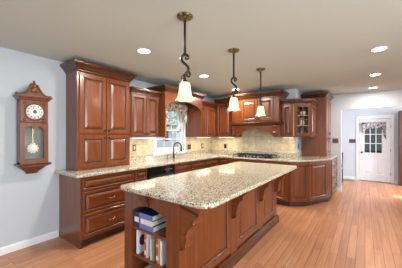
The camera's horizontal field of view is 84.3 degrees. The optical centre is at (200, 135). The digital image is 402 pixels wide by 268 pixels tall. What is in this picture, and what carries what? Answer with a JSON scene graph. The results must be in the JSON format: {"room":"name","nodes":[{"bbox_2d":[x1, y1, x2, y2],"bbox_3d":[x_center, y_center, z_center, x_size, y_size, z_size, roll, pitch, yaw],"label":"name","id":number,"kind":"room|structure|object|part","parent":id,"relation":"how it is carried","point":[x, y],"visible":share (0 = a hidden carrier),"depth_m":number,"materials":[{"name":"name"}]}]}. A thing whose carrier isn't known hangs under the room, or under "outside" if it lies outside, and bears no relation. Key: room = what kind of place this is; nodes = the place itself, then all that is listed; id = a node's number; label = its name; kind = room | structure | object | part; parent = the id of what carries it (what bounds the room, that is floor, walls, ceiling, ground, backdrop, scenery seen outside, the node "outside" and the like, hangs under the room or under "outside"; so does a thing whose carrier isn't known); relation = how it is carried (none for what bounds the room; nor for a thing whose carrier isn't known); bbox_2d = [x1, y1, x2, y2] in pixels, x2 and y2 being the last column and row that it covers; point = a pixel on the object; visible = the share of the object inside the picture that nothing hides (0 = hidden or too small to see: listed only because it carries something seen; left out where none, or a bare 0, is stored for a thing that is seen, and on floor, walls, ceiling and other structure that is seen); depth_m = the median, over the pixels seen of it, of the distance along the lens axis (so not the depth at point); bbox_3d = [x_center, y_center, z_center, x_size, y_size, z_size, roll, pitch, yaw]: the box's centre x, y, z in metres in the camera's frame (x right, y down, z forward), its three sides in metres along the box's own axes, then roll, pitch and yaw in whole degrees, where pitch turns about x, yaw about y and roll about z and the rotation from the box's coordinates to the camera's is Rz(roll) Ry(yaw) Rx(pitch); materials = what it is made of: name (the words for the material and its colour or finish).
{"room":"kitchen","nodes":[
{"label":"kitchen","id":0,"kind":"room"},
{"bbox_2d":[0,47,211,247],"bbox_3d":[-2.005,0.175,3.110,0.140,2.410,7.820,0,0,36],"label":"wall","id":1,"kind":"structure","parent":0,"point":[29,203],"depth_m":2.78,"materials":[{"name":"white paint"}]},
{"bbox_2d":[0,230,57,255],"bbox_3d":[-3.112,1.335,1.481,0.014,0.090,3.885,0,0,36],"label":"baseboard","id":2,"kind":"structure","parent":1,"relation":"attached to","point":[7,249],"depth_m":2.76,"materials":[{"name":"white paint"}]},
{"bbox_2d":[13,80,52,173],"bbox_3d":[-2.076,-0.107,2.749,0.173,1.155,0.380,0,0,36],"label":"wall clock","id":3,"kind":"object","parent":1,"relation":"attached to","point":[32,104],"visible":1,"depth_m":2.73,"materials":[{"name":"brown wood"}]},
{"bbox_3d":[-2.078,0.357,2.751,0.167,0.045,0.348,0,0,36],"label":"moulding","id":4,"kind":"part","parent":3,"relation":"part of","materials":[{"name":"brown wood"}]},
{"bbox_3d":[-2.076,-0.462,2.749,0.173,0.054,0.360,0,0,36],"label":"cornice","id":5,"kind":"part","parent":3,"relation":"part of","materials":[{"name":"brown wood"}]},
{"bbox_3d":[-2.043,0.087,2.725,0.018,0.495,0.288,0,0,36],"label":"door","id":6,"kind":"part","parent":3,"relation":"part of","materials":[{"name":"brown wood"}]},
{"bbox_3d":[-2.043,-0.300,2.725,0.024,0.270,0.288,0,0,36],"label":"dial panel","id":7,"kind":"part","parent":3,"relation":"part of","materials":[{"name":"brown wood"}]},
{"bbox_2d":[130,86,161,136],"bbox_3d":[-1.062,-0.390,3.926,0.401,0.819,0.637,0,0,36],"label":"upper cabinet","id":8,"kind":"object","parent":1,"relation":"attached to","point":[144,103],"visible":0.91,"depth_m":3.80,"materials":[{"name":"brown wood"}]},
{"bbox_3d":[-1.044,-0.347,3.728,0.020,0.700,0.300,0,0,36],"label":"door","id":9,"kind":"part","parent":8,"relation":"part of","materials":[{"name":"brown wood"}]},
{"bbox_2d":[130,137,155,138],"bbox_3d":[-1.014,0.031,3.895,0.080,0.022,0.500,0,0,36],"label":"light","id":10,"kind":"object","parent":8,"relation":"attached to","point":[130,137],"visible":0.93,"depth_m":3.81,"materials":[{"name":"white paint"}]},
{"bbox_3d":[-1.062,-0.752,3.926,0.401,0.094,0.637,0,0,36],"label":"crown moulding","id":11,"kind":"part","parent":8,"relation":"part of","materials":[{"name":"brown wood"}]},
{"bbox_3d":[-0.861,-0.347,3.976,0.020,0.700,0.299,0,0,36],"label":"door","id":12,"kind":"part","parent":8,"relation":"part of","materials":[{"name":"brown wood"}]},
{"bbox_2d":[152,112,186,155],"bbox_3d":[-0.695,-0.147,4.828,0.165,1.105,1.030,0,0,36],"label":"window","id":13,"kind":"structure","parent":1,"relation":"in","point":[181,129],"depth_m":4.97,"materials":[{"name":"white paint"}]},
{"bbox_3d":[-0.709,0.068,4.838,0.032,0.435,0.790,0,0,36],"label":"sash","id":14,"kind":"part","parent":13,"relation":"part of","materials":[{"name":"white paint"}]},
{"bbox_3d":[-0.721,-0.155,4.847,0.100,0.970,0.860,0,0,36],"label":"frame","id":15,"kind":"part","parent":13,"relation":"part of","materials":[{"name":"white paint"}]},
{"bbox_3d":[-0.655,0.367,4.798,0.065,0.075,1.030,0,0,36],"label":"sill","id":16,"kind":"part","parent":13,"relation":"part of","materials":[{"name":"white paint"}]},
{"bbox_3d":[-0.741,-0.357,4.862,0.032,0.495,0.790,0,0,36],"label":"sash","id":17,"kind":"part","parent":13,"relation":"part of","materials":[{"name":"white paint"}]},
{"bbox_2d":[130,137,211,156],"bbox_3d":[-0.560,0.174,4.939,0.010,0.388,2.880,0,0,36],"label":"backsplash","id":18,"kind":"structure","parent":1,"relation":"attached to","point":[144,146],"depth_m":4.37,"materials":[{"name":"beige tile"}]},
{"bbox_2d":[145,84,206,136],"bbox_3d":[-0.472,-0.449,4.598,0.552,0.937,1.283,0,0,36],"label":"window valance","id":19,"kind":"object","parent":1,"relation":"attached to","point":[169,94],"visible":0.68,"depth_m":4.60,"materials":[{"name":"brown wood"}]},
{"bbox_3d":[-0.831,-0.400,4.175,0.478,0.840,0.028,0,0,36],"label":"panel","id":20,"kind":"part","parent":19,"relation":"part of","materials":[{"name":"brown wood"}]},
{"bbox_3d":[-0.472,-0.861,4.598,0.552,0.112,1.283,0,0,36],"label":"crown moulding","id":21,"kind":"part","parent":19,"relation":"part of","materials":[{"name":"brown wood"}]},
{"bbox_3d":[-0.173,-0.400,5.065,0.478,0.840,0.028,0,0,36],"label":"panel","id":22,"kind":"part","parent":19,"relation":"part of","materials":[{"name":"brown wood"}]},
{"bbox_2d":[202,101,216,136],"bbox_3d":[0.131,-0.393,5.538,0.405,0.825,1.091,0,0,36],"label":"upper cabinet","id":23,"kind":"object","parent":1,"relation":"attached to","point":[208,108],"visible":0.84,"depth_m":5.37,"materials":[{"name":"brown wood"}]},
{"bbox_3d":[0.031,-0.347,5.183,0.020,0.700,0.370,0,0,36],"label":"door","id":24,"kind":"part","parent":23,"relation":"part of","materials":[{"name":"brown wood"}]},
{"bbox_3d":[0.025,-0.755,5.394,0.405,0.100,0.733,0,0,36],"label":"crown moulding","id":25,"kind":"part","parent":23,"relation":"part of","materials":[{"name":"brown wood"}]},
{"bbox_3d":[0.254,-0.347,5.485,0.020,0.700,0.361,0,0,36],"label":"door","id":26,"kind":"part","parent":23,"relation":"part of","materials":[{"name":"brown wood"}]},
{"bbox_2d":[0,0,401,97],"bbox_3d":[1.444,-1.070,2.619,6.290,0.080,11.430,0,0,36],"label":"ceiling","id":27,"kind":"structure","parent":0,"point":[306,46],"depth_m":2.37,"materials":[{"name":"beige paint"}]},
{"bbox_2d":[136,48,150,53],"bbox_3d":[-0.691,-1.026,2.690,0.176,0.009,0.176,0,0,36],"label":"recessed light","id":28,"kind":"object","parent":27,"relation":"in","point":[140,50],"visible":1,"depth_m":2.68,"materials":[{"name":"white paint"}]},
{"bbox_2d":[175,12,194,101],"bbox_3d":[-0.139,-0.666,1.908,0.169,0.727,0.156,0,0,0],"label":"pendant lamp","id":29,"kind":"object","parent":27,"relation":"hanging from","point":[184,94],"visible":1,"depth_m":1.89,"materials":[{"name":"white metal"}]},
{"bbox_3d":[-0.139,-0.848,1.908,0.019,0.305,0.019,0,0,22],"label":"rod","id":30,"kind":"part","parent":29,"relation":"part of","materials":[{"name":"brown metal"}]},
{"bbox_3d":[-0.139,-0.382,1.908,0.169,0.159,0.156,0,0,0],"label":"lamp shade","id":31,"kind":"part","parent":29,"relation":"part of","materials":[{"name":"beige glass"}]},
{"bbox_2d":[228,48,240,110],"bbox_3d":[0.393,-0.666,2.660,0.169,0.727,0.156,0,0,0],"label":"pendant lamp","id":32,"kind":"object","parent":27,"relation":"hanging from","point":[233,105],"visible":1,"depth_m":2.64,"materials":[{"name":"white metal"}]},
{"bbox_3d":[0.393,-0.848,2.660,0.019,0.305,0.019,0,0,22],"label":"rod","id":33,"kind":"part","parent":32,"relation":"part of","materials":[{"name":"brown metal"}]},
{"bbox_3d":[0.393,-0.382,2.660,0.169,0.159,0.156,0,0,0],"label":"lamp shade","id":34,"kind":"part","parent":32,"relation":"part of","materials":[{"name":"beige glass"}]},
{"bbox_2d":[256,68,265,116],"bbox_3d":[0.917,-0.666,3.413,0.156,0.727,0.169,0,0,0],"label":"pendant lamp","id":35,"kind":"object","parent":27,"relation":"hanging from","point":[260,110],"visible":1,"depth_m":3.38,"materials":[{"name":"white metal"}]},
{"bbox_3d":[0.917,-0.382,3.413,0.156,0.159,0.169,0,0,0],"label":"lamp shade","id":36,"kind":"part","parent":35,"relation":"part of","materials":[{"name":"beige glass"}]},
{"bbox_2d":[370,46,388,51],"bbox_3d":[2.107,-1.026,2.628,0.176,0.009,0.176,0,0,36],"label":"recessed light","id":37,"kind":"object","parent":27,"relation":"in","point":[381,48],"visible":1,"depth_m":2.62,"materials":[{"name":"white paint"}]},
{"bbox_2d":[0,180,401,267],"bbox_3d":[1.444,1.410,2.619,6.290,0.060,11.430,0,0,36],"label":"floor","id":38,"kind":"structure","parent":0,"point":[359,225],"depth_m":2.88,"materials":[{"name":"brown wood"}]},
{"bbox_2d":[59,170,133,248],"bbox_3d":[-1.455,0.943,3.175,0.663,0.875,0.781,0,0,36],"label":"base cabinet","id":39,"kind":"object","parent":38,"relation":"on","point":[92,208],"visible":0.94,"depth_m":2.89,"materials":[{"name":"brown wood"}]},
{"bbox_3d":[-1.223,1.111,3.007,0.020,0.284,0.748,0,0,36],"label":"drawer","id":40,"kind":"part","parent":39,"relation":"part of","materials":[{"name":"brown wood"}]},
{"bbox_3d":[-1.223,0.823,3.007,0.020,0.269,0.748,0,0,36],"label":"drawer","id":41,"kind":"part","parent":39,"relation":"part of","materials":[{"name":"brown wood"}]},
{"bbox_3d":[-1.223,0.599,3.007,0.020,0.157,0.748,0,0,36],"label":"drawer","id":42,"kind":"part","parent":39,"relation":"part of","materials":[{"name":"brown wood"}]},
{"bbox_2d":[134,168,146,182],"bbox_3d":[-1.153,0.943,3.587,0.658,0.875,0.236,0,0,36],"label":"base cabinet","id":43,"kind":"object","parent":38,"relation":"on","point":[140,174],"visible":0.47,"depth_m":3.39,"materials":[{"name":"brown wood"}]},
{"bbox_2d":[147,164,174,179],"bbox_3d":[-0.872,0.934,3.915,0.624,0.852,0.618,0,0,36],"label":"dishwasher","id":44,"kind":"object","parent":38,"relation":"on","point":[167,170],"visible":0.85,"depth_m":3.71,"materials":[{"name":"black metal"}]},
{"bbox_3d":[-0.666,0.958,3.763,0.027,0.625,0.610,0,0,36],"label":"door","id":45,"kind":"part","parent":44,"relation":"part of","materials":[{"name":"metal"}]},
{"bbox_2d":[174,160,204,173],"bbox_3d":[-0.427,0.943,4.570,0.658,0.875,0.955,0,0,36],"label":"base cabinet","id":46,"kind":"object","parent":38,"relation":"on","point":[194,165],"visible":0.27,"depth_m":4.34,"materials":[{"name":"brown wood"}]},
{"bbox_3d":[-0.335,0.599,4.209,0.020,0.157,0.458,0,0,36],"label":"drawer","id":47,"kind":"part","parent":46,"relation":"part of","materials":[{"name":"brown wood"}]},
{"bbox_3d":[-0.054,0.599,4.589,0.020,0.157,0.458,0,0,36],"label":"drawer","id":48,"kind":"part","parent":46,"relation":"part of","materials":[{"name":"brown wood"}]},
{"bbox_2d":[125,172,288,267],"bbox_3d":[0.309,0.942,2.796,0.942,0.876,2.427,0,0,36],"label":"kitchen island","id":49,"kind":"object","parent":38,"relation":"on","point":[220,236],"visible":0.73,"depth_m":2.08,"materials":[{"name":"brown wood"}]},
{"bbox_2d":[136,230,145,253],"bbox_3d":[-0.526,0.968,2.104,0.023,0.215,0.190,0,0,36],"label":"book","id":50,"kind":"object","parent":49,"relation":"on","point":[139,234],"visible":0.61,"depth_m":2.04,"materials":[{"name":"paper"}]},
{"bbox_2d":[144,233,153,257],"bbox_3d":[-0.438,0.973,2.028,0.026,0.205,0.181,0,0,36],"label":"book","id":51,"kind":"object","parent":49,"relation":"on","point":[147,237],"visible":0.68,"depth_m":1.96,"materials":[{"name":"paper"}]},
{"bbox_2d":[133,225,165,240],"bbox_3d":[-0.353,0.836,2.049,0.437,0.022,0.334,0,0,36],"label":"shelf","id":52,"kind":"object","parent":49,"relation":"attached to","point":[161,234],"depth_m":1.90,"materials":[{"name":"brown wood"}]},
{"bbox_2d":[133,251,165,267],"bbox_3d":[-0.353,1.086,2.049,0.437,0.022,0.334,0,0,36],"label":"shelf","id":53,"kind":"object","parent":49,"relation":"attached to","point":[141,255],"depth_m":1.94,"materials":[{"name":"brown wood"}]},
{"bbox_2d":[134,221,165,232],"bbox_3d":[-0.452,0.802,2.046,0.262,0.046,0.200,0,0,36],"label":"hardcover book","id":54,"kind":"object","parent":49,"relation":"on","point":[156,228],"visible":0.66,"depth_m":1.96,"materials":[{"name":"paper"}]},
{"bbox_2d":[133,216,165,226],"bbox_3d":[-0.461,0.757,2.050,0.255,0.044,0.200,0,0,36],"label":"hardcover book","id":55,"kind":"object","parent":54,"relation":"on","point":[137,219],"visible":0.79,"depth_m":1.96,"materials":[{"name":"white paper"}]},
{"bbox_2d":[134,207,162,221],"bbox_3d":[-0.460,0.712,2.051,0.250,0.046,0.195,0,0,36],"label":"hardcover book","id":56,"kind":"object","parent":55,"relation":"on","point":[146,213],"visible":0.81,"depth_m":1.98,"materials":[{"name":"paper"}]},
{"bbox_3d":[-0.355,0.942,2.046,0.673,0.876,0.340,0,0,36],"label":"bookcase frame","id":57,"kind":"part","parent":49,"relation":"part of","materials":[{"name":"brown wood"}]},
{"bbox_2d":[150,237,154,259],"bbox_3d":[-0.384,0.983,1.990,0.014,0.185,0.170,0,0,36],"label":"book","id":58,"kind":"object","parent":49,"relation":"on","point":[153,237],"visible":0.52,"depth_m":1.92,"materials":[{"name":"paper"}]},
{"bbox_2d":[152,237,156,261],"bbox_3d":[-0.355,0.978,1.970,0.018,0.195,0.180,0,0,36],"label":"book","id":59,"kind":"object","parent":49,"relation":"on","point":[155,238],"visible":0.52,"depth_m":1.90,"materials":[{"name":"paper"}]},
{"bbox_2d":[156,238,161,263],"bbox_3d":[-0.316,0.973,1.937,0.026,0.205,0.181,0,0,36],"label":"book","id":60,"kind":"object","parent":49,"relation":"on","point":[158,240],"visible":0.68,"depth_m":1.87,"materials":[{"name":"paper"}]},
{"bbox_2d":[160,240,165,265],"bbox_3d":[-0.279,0.975,1.916,0.024,0.200,0.180,0,0,36],"label":"book","id":61,"kind":"object","parent":49,"relation":"on","point":[162,242],"visible":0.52,"depth_m":1.85,"materials":[{"name":"paper"}]},
{"bbox_2d":[120,161,296,208],"bbox_3d":[0.372,0.485,2.781,1.017,0.038,2.485,0,0,36],"label":"island countertop","id":62,"kind":"structure","parent":49,"relation":"on","point":[211,187],"depth_m":2.18,"materials":[{"name":"beige stone"}]},
{"bbox_3d":[0.103,0.878,2.083,0.020,0.725,0.691,0,0,36],"label":"panel","id":63,"kind":"part","parent":49,"relation":"part of","materials":[{"name":"brown wood"}]},
{"bbox_3d":[0.251,1.321,2.867,0.765,0.118,2.381,0,0,36],"label":"moulding","id":64,"kind":"part","parent":49,"relation":"part of","materials":[{"name":"brown wood"}]},
{"bbox_3d":[0.578,0.878,2.726,0.020,0.725,0.633,0,0,36],"label":"panel","id":65,"kind":"part","parent":49,"relation":"part of","materials":[{"name":"brown wood"}]},
{"bbox_3d":[0.995,0.878,3.291,0.020,0.725,0.498,0,0,36],"label":"panel","id":66,"kind":"part","parent":49,"relation":"part of","materials":[{"name":"brown wood"}]},
{"bbox_2d":[205,158,218,167],"bbox_3d":[0.207,0.943,5.428,0.658,0.875,1.173,0,0,36],"label":"base cabinet","id":67,"kind":"object","parent":38,"relation":"on","point":[212,162],"visible":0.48,"depth_m":4.98,"materials":[{"name":"brown wood"}]},
{"bbox_2d":[219,158,230,164],"bbox_3d":[0.713,0.943,5.375,0.316,0.875,0.663,0,0,36],"label":"base cabinet","id":68,"kind":"object","parent":38,"relation":"on","point":[222,161],"visible":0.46,"depth_m":5.13,"materials":[{"name":"brown wood"}]},
{"bbox_2d":[231,158,271,163],"bbox_3d":[1.218,0.943,4.999,0.938,0.875,0.668,0,0,36],"label":"base cabinet","id":69,"kind":"object","parent":38,"relation":"on","point":[233,160],"visible":0.04,"depth_m":4.77,"materials":[{"name":"brown wood"}]},
{"bbox_2d":[272,161,287,205],"bbox_3d":[1.722,0.943,4.629,0.308,0.875,0.663,0,0,36],"label":"base cabinet","id":70,"kind":"object","parent":38,"relation":"on","point":[282,194],"visible":0.17,"depth_m":4.35,"materials":[{"name":"brown wood"}]},
{"bbox_3d":[1.548,0.599,4.395,0.291,0.157,0.020,0,0,36],"label":"drawer","id":71,"kind":"part","parent":70,"relation":"part of","materials":[{"name":"brown wood"}]},
{"bbox_3d":[1.548,0.971,4.395,0.291,0.564,0.020,0,0,36],"label":"door","id":72,"kind":"part","parent":70,"relation":"part of","materials":[{"name":"brown wood"}]},
{"bbox_2d":[288,157,337,205],"bbox_3d":[2.553,0.943,4.911,0.690,0.875,2.026,0,0,36],"label":"base cabinet","id":73,"kind":"object","parent":38,"relation":"on","point":[311,183],"visible":1,"depth_m":4.36,"materials":[{"name":"brown wood"}]},
{"bbox_2d":[54,149,337,177],"bbox_3d":[0.712,0.436,4.274,2.844,0.136,5.250,0,0,36],"label":"countertop","id":74,"kind":"structure","parent":73,"relation":"on","point":[144,161],"depth_m":4.40,"materials":[{"name":"beige stone"}]},
{"bbox_2d":[60,58,137,170],"bbox_3d":[-1.489,-0.260,3.332,0.421,1.450,0.979,0,0,36],"label":"cabinet","id":75,"kind":"object","parent":74,"relation":"on","point":[97,96],"visible":1,"depth_m":3.13,"materials":[{"name":"brown wood"}]},
{"bbox_3d":[-1.505,0.206,3.104,0.020,0.452,0.380,0,0,36],"label":"door","id":76,"kind":"part","parent":75,"relation":"part of","materials":[{"name":"brown wood"}]},
{"bbox_3d":[-1.505,-0.444,3.104,0.020,0.818,0.380,0,0,36],"label":"door","id":77,"kind":"part","parent":75,"relation":"part of","materials":[{"name":"brown wood"}]},
{"bbox_3d":[-1.489,-0.925,3.332,0.421,0.120,0.979,0,0,36],"label":"crown moulding","id":78,"kind":"part","parent":75,"relation":"part of","materials":[{"name":"brown wood"}]},
{"bbox_3d":[-1.273,0.206,3.419,0.020,0.452,0.384,0,0,36],"label":"door","id":79,"kind":"part","parent":75,"relation":"part of","materials":[{"name":"brown wood"}]},
{"bbox_3d":[-1.273,-0.444,3.419,0.020,0.818,0.384,0,0,36],"label":"door","id":80,"kind":"part","parent":75,"relation":"part of","materials":[{"name":"brown wood"}]},
{"bbox_2d":[173,142,181,157],"bbox_3d":[-0.503,0.297,4.673,0.197,0.338,0.120,0,0,36],"label":"kitchen faucet","id":81,"kind":"object","parent":74,"relation":"on","point":[174,154],"visible":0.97,"depth_m":4.67,"materials":[{"name":"brown metal"}]},
{"bbox_2d":[233,153,278,158],"bbox_3d":[1.217,0.439,5.013,0.910,0.055,0.500,0,0,36],"label":"gas cooktop","id":82,"kind":"object","parent":74,"relation":"in","point":[252,155],"visible":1,"depth_m":4.94,"materials":[{"name":"black metal"}]},
{"bbox_3d":[1.217,0.461,5.013,0.910,0.010,0.500,0,0,36],"label":"glass","id":83,"kind":"part","parent":82,"relation":"part of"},
{"bbox_2d":[301,91,332,156],"bbox_3d":[2.837,-0.259,5.404,0.576,1.447,0.894,0,0,36],"label":"pantry cabinet","id":84,"kind":"object","parent":74,"relation":"on","point":[320,145],"visible":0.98,"depth_m":5.07,"materials":[{"name":"brown wood"}]},
{"bbox_3d":[2.837,-0.926,5.404,0.576,0.112,0.894,0,0,36],"label":"crown moulding","id":85,"kind":"part","parent":84,"relation":"part of","materials":[{"name":"brown wood"}]},
{"bbox_3d":[2.922,0.226,5.142,0.020,0.436,0.390,0,0,36],"label":"door","id":86,"kind":"part","parent":84,"relation":"part of","materials":[{"name":"brown wood"}]},
{"bbox_3d":[2.922,-0.432,5.142,0.020,0.850,0.390,0,0,36],"label":"door","id":87,"kind":"part","parent":84,"relation":"part of","materials":[{"name":"brown wood"}]},
{"bbox_3d":[3.160,0.226,5.464,0.020,0.436,0.390,0,0,36],"label":"door","id":88,"kind":"part","parent":84,"relation":"part of","materials":[{"name":"brown wood"}]},
{"bbox_3d":[3.160,-0.432,5.464,0.020,0.850,0.390,0,0,36],"label":"door","id":89,"kind":"part","parent":84,"relation":"part of","materials":[{"name":"brown wood"}]},
{"bbox_3d":[1.901,0.891,4.287,0.364,0.742,0.020,0,0,-4],"label":"door","id":90,"kind":"part","parent":73,"relation":"part of","materials":[{"name":"brown wood"}]},
{"bbox_3d":[2.344,0.891,4.441,0.577,0.742,0.020,0,0,-29],"label":"door","id":91,"kind":"part","parent":73,"relation":"part of","materials":[{"name":"brown wood"}]},
{"bbox_3d":[2.909,0.641,4.888,0.020,0.241,0.535,0,0,36],"label":"drawer","id":92,"kind":"part","parent":73,"relation":"part of","materials":[{"name":"brown wood"}]},
{"bbox_3d":[2.909,0.892,4.888,0.020,0.239,0.535,0,0,36],"label":"drawer","id":93,"kind":"part","parent":73,"relation":"part of","materials":[{"name":"brown wood"}]},
{"bbox_3d":[2.909,1.143,4.888,0.020,0.240,0.535,0,0,36],"label":"drawer","id":94,"kind":"part","parent":73,"relation":"part of","materials":[{"name":"brown wood"}]},
{"bbox_2d":[342,152,342,182],"bbox_3d":[3.872,0.930,6.479,0.448,0.902,0.464,0,0,36],"label":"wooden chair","id":95,"kind":"object","parent":38,"relation":"on","point":[342,152],"visible":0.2,"depth_m":6.50,"materials":[{"name":"brown wood"}]},
{"bbox_2d":[398,111,401,185],"bbox_3d":[5.906,0.340,5.991,0.859,2.080,0.375,0,0,36],"label":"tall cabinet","id":96,"kind":"object","parent":38,"relation":"on","point":[399,112],"visible":1,"depth_m":6.12,"materials":[{"name":"brown wood"}]},
{"bbox_3d":[5.647,0.820,5.999,0.415,0.940,0.020,0,0,36],"label":"door","id":97,"kind":"part","parent":96,"relation":"part of","materials":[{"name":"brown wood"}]},
{"bbox_3d":[5.647,-0.170,5.999,0.415,1.000,0.020,0,0,36],"label":"door","id":98,"kind":"part","parent":96,"relation":"part of","materials":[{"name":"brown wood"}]},
{"bbox_2d":[212,89,301,152],"bbox_3d":[1.622,0.175,6.075,2.170,2.410,1.540,0,0,36],"label":"wall","id":99,"kind":"structure","parent":0,"point":[294,93],"depth_m":4.92,"materials":[{"name":"white paint"}]},
{"bbox_2d":[214,98,231,136],"bbox_3d":[0.661,-0.451,5.577,0.561,0.941,0.379,0,0,36],"label":"upper cabinet","id":100,"kind":"object","parent":99,"relation":"attached to","point":[223,116],"visible":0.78,"depth_m":5.50,"materials":[{"name":"brown wood"}]},
{"bbox_3d":[0.661,-0.868,5.577,0.561,0.106,0.379,0,0,36],"label":"crown moulding","id":101,"kind":"part","parent":100,"relation":"part of","materials":[{"name":"brown wood"}]},
{"bbox_2d":[212,128,294,152],"bbox_3d":[1.165,0.014,5.449,2.158,0.708,0.010,0,0,36],"label":"backsplash","id":102,"kind":"structure","parent":99,"relation":"attached to","point":[255,139],"depth_m":5.32,"materials":[{"name":"beige tile"}]},
{"bbox_2d":[227,89,289,136],"bbox_3d":[1.269,-0.460,5.017,1.259,0.961,0.558,0,0,36],"label":"range hood","id":103,"kind":"object","parent":99,"relation":"attached to","point":[243,120],"visible":0.95,"depth_m":4.78,"materials":[{"name":"brown wood"}]},
{"bbox_3d":[1.070,-0.565,4.916,0.385,0.475,0.020,0,0,36],"label":"door","id":104,"kind":"part","parent":103,"relation":"part of","materials":[{"name":"brown wood"}]},
{"bbox_2d":[231,121,283,125],"bbox_3d":[1.303,-0.258,5.007,1.146,0.076,0.534,0,0,36],"label":"mantel shelf","id":105,"kind":"object","parent":103,"relation":"attached to","point":[234,123],"depth_m":4.79,"materials":[{"name":"brown wood"}]},
{"bbox_3d":[1.269,-0.873,5.017,1.259,0.136,0.558,0,0,36],"label":"crown moulding","id":106,"kind":"part","parent":103,"relation":"part of","materials":[{"name":"brown wood"}]},
{"bbox_3d":[1.364,-0.565,4.699,0.325,0.475,0.020,0,0,36],"label":"door","id":107,"kind":"part","parent":103,"relation":"part of","materials":[{"name":"brown wood"}]},
{"bbox_2d":[280,99,292,136],"bbox_3d":[1.853,-0.368,4.699,0.233,0.775,0.375,0,0,36],"label":"upper cabinet","id":108,"kind":"object","parent":99,"relation":"attached to","point":[286,104],"visible":0.91,"depth_m":4.59,"materials":[{"name":"brown wood"}]},
{"bbox_3d":[1.853,-0.705,4.699,0.233,0.100,0.375,0,0,36],"label":"crown moulding","id":109,"kind":"part","parent":108,"relation":"part of","materials":[{"name":"brown wood"}]},
{"bbox_3d":[1.782,-0.323,4.607,0.203,0.650,0.020,0,0,36],"label":"door","id":110,"kind":"part","parent":108,"relation":"part of","materials":[{"name":"brown wood"}]},
{"bbox_2d":[292,98,318,136],"bbox_3d":[2.269,-0.368,4.773,0.344,0.775,0.956,0,0,36],"label":"upper cabinet","id":111,"kind":"object","parent":99,"relation":"attached to","point":[309,127],"visible":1,"depth_m":4.56,"materials":[{"name":"brown wood"}]},
{"bbox_3d":[2.082,-0.330,4.548,0.356,0.660,0.020,0,0,-8],"label":"glass door","id":112,"kind":"part","parent":111,"relation":"part of","materials":[{"name":"brown wood"}]},
{"bbox_3d":[2.263,-0.705,4.764,0.344,0.100,0.936,0,0,36],"label":"crown moulding","id":113,"kind":"part","parent":111,"relation":"part of","materials":[{"name":"brown wood"}]},
{"bbox_3d":[2.509,-0.330,5.153,0.278,0.660,0.020,0,0,36],"label":"panel","id":114,"kind":"part","parent":111,"relation":"part of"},
{"bbox_3d":[2.453,-0.330,4.827,0.020,0.655,0.575,0,0,36],"label":"panel","id":115,"kind":"part","parent":111,"relation":"part of","materials":[{"name":"brown wood"}]},
{"bbox_2d":[330,89,401,190],"bbox_3d":[4.453,0.175,4.866,3.820,2.410,0.120,0,0,36],"label":"wall","id":116,"kind":"structure","parent":0,"point":[386,98],"depth_m":5.42,"materials":[{"name":"white paint"}]},
{"bbox_2d":[332,138,337,142],"bbox_3d":[3.377,0.120,5.581,0.125,0.118,0.010,0,0,36],"label":"wall switch","id":117,"kind":"object","parent":116,"relation":"attached to","point":[334,140],"visible":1,"depth_m":5.58,"materials":[{"name":"brown plastic"}]},
{"bbox_2d":[342,107,401,182],"bbox_3d":[5.538,0.175,6.588,3.520,2.410,0.120,0,0,36],"label":"wall","id":118,"kind":"structure","parent":0,"point":[348,116],"depth_m":7.04,"materials":[{"name":"white paint"}]},
{"bbox_2d":[343,176,397,183],"bbox_3d":[4.883,1.335,6.989,1.990,0.090,0.014,0,0,36],"label":"baseboard","id":119,"kind":"structure","parent":118,"relation":"attached to","point":[344,177],"depth_m":7.07,"materials":[{"name":"white paint"}]},
{"bbox_2d":[359,118,390,182],"bbox_3d":[5.253,0.426,6.715,0.761,1.883,0.110,0,0,36],"label":"door","id":120,"kind":"structure","parent":118,"relation":"in","point":[374,149],"depth_m":6.72,"materials":[{"name":"white paint"}]},
{"bbox_3d":[5.126,0.918,6.817,0.235,0.500,0.012,0,0,36],"label":"panel","id":121,"kind":"part","parent":120,"relation":"part of","materials":[{"name":"white paint"}]},
{"bbox_3d":[5.242,0.088,6.764,0.415,0.840,0.004,0,0,36],"label":"pane","id":122,"kind":"part","parent":120,"relation":"part of","materials":[{"name":"clear glass"}]},
{"bbox_3d":[5.363,0.918,6.642,0.235,0.500,0.012,0,0,36],"label":"panel","id":123,"kind":"part","parent":120,"relation":"part of","materials":[{"name":"white paint"}]},
{"bbox_3d":[5.231,-0.415,6.719,0.630,0.012,0.041,0,0,36],"label":"curtain rod","id":124,"kind":"object","parent":120,"relation":"attached to","visible":0},
{"bbox_2d":[362,122,385,138],"bbox_3d":[5.204,-0.150,6.691,0.580,0.541,0.047,0,0,38],"label":"valance","id":125,"kind":"object","parent":124,"relation":"hanging from","point":[365,125],"visible":1,"depth_m":6.68,"materials":[{"name":"fabric"}]},
{"bbox_2d":[356,115,393,182],"bbox_3d":[5.247,0.380,6.715,0.910,2.000,0.022,0,0,36],"label":"trim","id":126,"kind":"structure","parent":118,"relation":"attached to","point":[374,116],"depth_m":6.68,"materials":[{"name":"white paint"}]},
{"label":"outside","id":127,"kind":"structure","parent":0,"visible":0},
{"bbox_3d":[-11.629,1.630,21.023,36.310,0.100,50.000,0,0,36],"label":"ground","id":128,"kind":"structure","parent":127,"visible":0},
{"bbox_2d":[157,117,176,147],"bbox_3d":[-7.594,-0.820,26.746,6.600,4.800,7.600,0,0,36],"label":"house","id":129,"kind":"structure","parent":128,"relation":"on","point":[168,143],"depth_m":26.61,"materials":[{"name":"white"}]},
{"bbox_2d":[166,111,177,136],"bbox_3d":[-2.816,-0.964,13.691,3.042,5.095,3.480,0,0,-40],"label":"leafy tree","id":130,"kind":"object","parent":128,"relation":"on","point":[168,121],"visible":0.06,"depth_m":13.51,"materials":[{"name":"green plant"}]},
{"bbox_3d":[-0.674,-0.692,4.700,0.020,0.020,0.990,0,0,36],"label":"curtain rod","id":131,"kind":"object","parent":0,"visible":0},
{"bbox_2d":[166,103,187,122],"bbox_3d":[-0.594,-0.470,4.746,0.048,0.471,0.930,0,0,36],"label":"window valance","id":132,"kind":"object","parent":131,"relation":"hanging from","point":[171,107],"visible":0.62,"depth_m":4.91,"materials":[{"name":"fabric"}]}
]}

